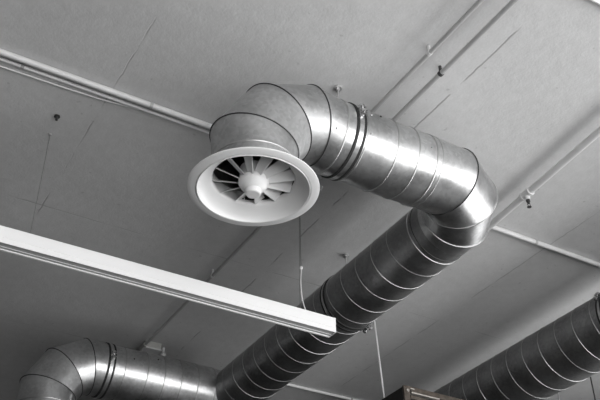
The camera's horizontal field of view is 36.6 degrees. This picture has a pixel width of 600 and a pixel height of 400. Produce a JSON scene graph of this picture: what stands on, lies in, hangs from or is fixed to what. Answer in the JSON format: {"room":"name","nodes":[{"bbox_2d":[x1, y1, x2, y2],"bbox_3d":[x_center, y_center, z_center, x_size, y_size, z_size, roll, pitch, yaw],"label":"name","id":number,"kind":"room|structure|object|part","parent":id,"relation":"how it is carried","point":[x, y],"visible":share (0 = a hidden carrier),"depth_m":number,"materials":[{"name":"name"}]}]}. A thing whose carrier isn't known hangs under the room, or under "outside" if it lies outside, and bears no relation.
{"room":"industrial building interior","nodes":[
{"label":"industrial building interior","id":0,"kind":"room"},
{"bbox_2d":[0,0,599,399],"bbox_3d":[-2.182,0.960,7.302,11.200,0.250,17.000,18,-40,-24],"label":"ceiling","id":1,"kind":"structure","parent":0,"point":[526,93],"depth_m":5.50,"materials":[{"name":"paint"}]},
{"bbox_2d":[54,114,59,120],"bbox_3d":[-1.365,-0.460,5.088,0.034,0.030,0.034,18,-40,-24],"label":"anchor","id":2,"kind":"object","parent":1,"relation":"attached to","point":[56,116],"visible":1,"depth_m":5.08,"materials":[{"name":"grey metal"}]},
{"bbox_2d":[0,65,138,109],"bbox_3d":[-3.108,-1.208,4.041,5.061,0.009,0.046,18,-40,-24],"label":"cable","id":3,"kind":"object","parent":1,"relation":"attached to","point":[0,65],"visible":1,"depth_m":4.89,"materials":[{"name":"white plastic"}]},
{"bbox_2d":[0,57,209,133],"bbox_3d":[-2.322,-0.989,4.348,6.800,0.025,0.025,18,-40,-24],"label":"conduit","id":4,"kind":"object","parent":1,"relation":"attached to","point":[22,66],"visible":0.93,"depth_m":4.93,"materials":[{"name":"white metal"}]},
{"bbox_2d":[139,340,161,354],"bbox_3d":[-1.225,1.207,7.385,0.162,0.066,0.164,18,-40,-24],"label":"junction box","id":5,"kind":"object","parent":1,"relation":"attached to","point":[152,347],"visible":0.7,"depth_m":7.35,"materials":[{"name":"plastic"}]},
{"bbox_3d":[-1.223,1.235,7.378,0.148,0.012,0.148,18,-40,-24],"label":"lid","id":6,"kind":"part","parent":5,"relation":"part of","materials":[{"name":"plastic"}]},
{"bbox_2d":[160,348,165,356],"bbox_3d":[-1.123,1.250,7.438,0.052,0.076,0.052,18,-40,-24],"label":"sensor","id":7,"kind":"object","parent":1,"relation":"attached to","point":[162,353],"visible":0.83,"depth_m":7.42,"materials":[{"name":"plastic"}]},
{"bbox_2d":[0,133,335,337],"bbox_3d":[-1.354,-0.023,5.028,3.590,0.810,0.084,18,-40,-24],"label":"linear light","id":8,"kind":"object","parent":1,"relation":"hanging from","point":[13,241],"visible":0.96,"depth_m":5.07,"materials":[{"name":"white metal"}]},
{"bbox_3d":[0.004,0.270,5.787,0.008,0.380,0.004,18,-40,-24],"label":"supply cord","id":9,"kind":"part","parent":8,"relation":"part of","materials":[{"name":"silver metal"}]},
{"bbox_2d":[0,48,599,266],"bbox_3d":[-0.615,-0.453,5.101,10.680,0.039,0.039,18,-40,-24],"label":"conduit","id":10,"kind":"object","parent":1,"relation":"attached to","point":[13,56],"visible":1,"depth_m":4.98,"materials":[{"name":"metal"}]},
{"bbox_2d":[145,0,483,345],"bbox_3d":[0.740,-0.844,4.544,0.029,0.064,7.870,18,-40,-24],"label":"conduit","id":11,"kind":"object","parent":1,"relation":"attached to","point":[477,3],"visible":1,"depth_m":4.86,"materials":[{"name":"metal"}]},
{"bbox_2d":[286,383,357,399],"bbox_3d":[1.000,2.000,8.550,3.630,0.032,0.032,18,-40,-24],"label":"conduit","id":12,"kind":"object","parent":1,"relation":"attached to","point":[289,384],"visible":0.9,"depth_m":8.15,"materials":[{"name":"white metal"}]},
{"bbox_2d":[334,85,341,97],"bbox_3d":[0.206,-0.542,4.873,0.044,0.165,0.044,18,-40,-24],"label":"hanger","id":13,"kind":"object","parent":1,"relation":"hanging from","point":[337,88],"visible":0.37,"depth_m":4.90,"materials":[{"name":"silver metal"}]},
{"bbox_2d":[209,83,455,210],"bbox_3d":[0.165,-0.253,4.613,1.321,0.651,0.448,18,-40,-24],"label":"ventilation duct","id":14,"kind":"object","parent":13,"relation":"hanging from","point":[348,143],"visible":0.8,"depth_m":4.52,"materials":[{"name":"metal"}]},
{"bbox_2d":[187,147,319,225],"bbox_3d":[-0.217,-0.085,4.240,0.617,0.151,0.617,18,-40,-24],"label":"air diffuser","id":15,"kind":"object","parent":14,"relation":"attached to","point":[221,202],"visible":1,"depth_m":4.25,"materials":[{"name":"white metal"}]},
{"bbox_2d":[343,253,348,264],"bbox_3d":[0.318,0.450,6.261,0.044,0.165,0.044,18,-40,-24],"label":"hanger","id":16,"kind":"object","parent":1,"relation":"hanging from","point":[345,256],"visible":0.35,"depth_m":6.29,"materials":[{"name":"silver metal"}]},
{"bbox_2d":[216,143,497,399],"bbox_3d":[-1.983,2.925,9.189,0.575,0.412,12.169,18,-40,-24],"label":"ventilation duct","id":17,"kind":"object","parent":16,"relation":"hanging from","point":[421,244],"visible":0.83,"depth_m":5.63,"materials":[{"name":"metal"}]},
{"bbox_2d":[17,338,220,399],"bbox_3d":[-1.342,1.476,6.895,1.554,0.746,0.455,18,-40,-24],"label":"ventilation duct","id":18,"kind":"object","parent":17,"relation":"attached to","point":[75,370],"visible":1,"depth_m":6.79,"materials":[{"name":"metal"}]},
{"bbox_2d":[373,321,384,397],"bbox_3d":[0.577,1.144,6.738,0.071,0.741,0.039,-3,-36,3],"label":"suspension rod","id":19,"kind":"object","parent":1,"relation":"hanging from","point":[373,321],"visible":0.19,"depth_m":6.70,"materials":[{"name":"metal"}]},
{"bbox_2d":[392,0,517,120],"bbox_3d":[1.644,-1.593,3.507,0.033,0.066,4.750,18,-40,-24],"label":"conduit","id":20,"kind":"object","parent":1,"relation":"attached to","point":[440,73],"visible":0.94,"depth_m":4.66,"materials":[{"name":"grey metal"}]},
{"bbox_2d":[488,126,599,230],"bbox_3d":[2.250,-1.043,4.202,0.058,0.158,5.688,15,-39,-21],"label":"pipe","id":21,"kind":"object","parent":1,"relation":"attached to","point":[525,195],"visible":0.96,"depth_m":5.50,"materials":[{"name":"metal"}]},
{"bbox_2d":[590,377,595,399],"bbox_3d":[2.527,2.621,7.086,0.040,2.760,0.040,18,-40,-24],"label":"suspension rod","id":22,"kind":"object","parent":1,"relation":"hanging from","point":[590,377],"visible":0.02,"depth_m":7.80,"materials":[{"name":"grey metal"}]},
{"bbox_2d":[590,0,599,4],"bbox_3d":[0.281,-1.356,3.856,10.680,0.030,0.030,18,-40,-24],"label":"conduit","id":23,"kind":"object","parent":1,"relation":"attached to","point":[594,1],"visible":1,"depth_m":4.40,"materials":[{"name":"white metal"}]},
{"bbox_2d":[382,385,462,399],"bbox_3d":[0.854,1.637,6.540,0.628,0.304,0.576,18,-40,-24],"label":"equipment box","id":24,"kind":"object","parent":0,"point":[405,392],"visible":1,"depth_m":6.35,"materials":[{"name":"black metal"}]},
{"bbox_3d":[0.739,1.434,6.223,0.049,0.266,0.022,18,-40,-24],"label":"corner post","id":25,"kind":"part","parent":24,"relation":"part of","materials":[{"name":"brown metal"}]},
{"bbox_3d":[0.990,1.443,6.398,0.525,0.023,0.022,18,-40,-24],"label":"shelf rail","id":26,"kind":"part","parent":24,"relation":"part of","materials":[{"name":"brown metal"}]},
{"bbox_3d":[2.260,0.592,6.518,0.044,0.120,0.044,18,-40,-24],"label":"hanger","id":27,"kind":"object","parent":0,"visible":0},
{"bbox_2d":[434,292,599,399],"bbox_3d":[0.763,2.341,8.419,0.493,0.482,16.600,18,-40,-24],"label":"ventilation duct","id":28,"kind":"object","parent":27,"relation":"hanging from","point":[565,352],"visible":0.98,"depth_m":6.68,"materials":[{"name":"metal"}]}
]}

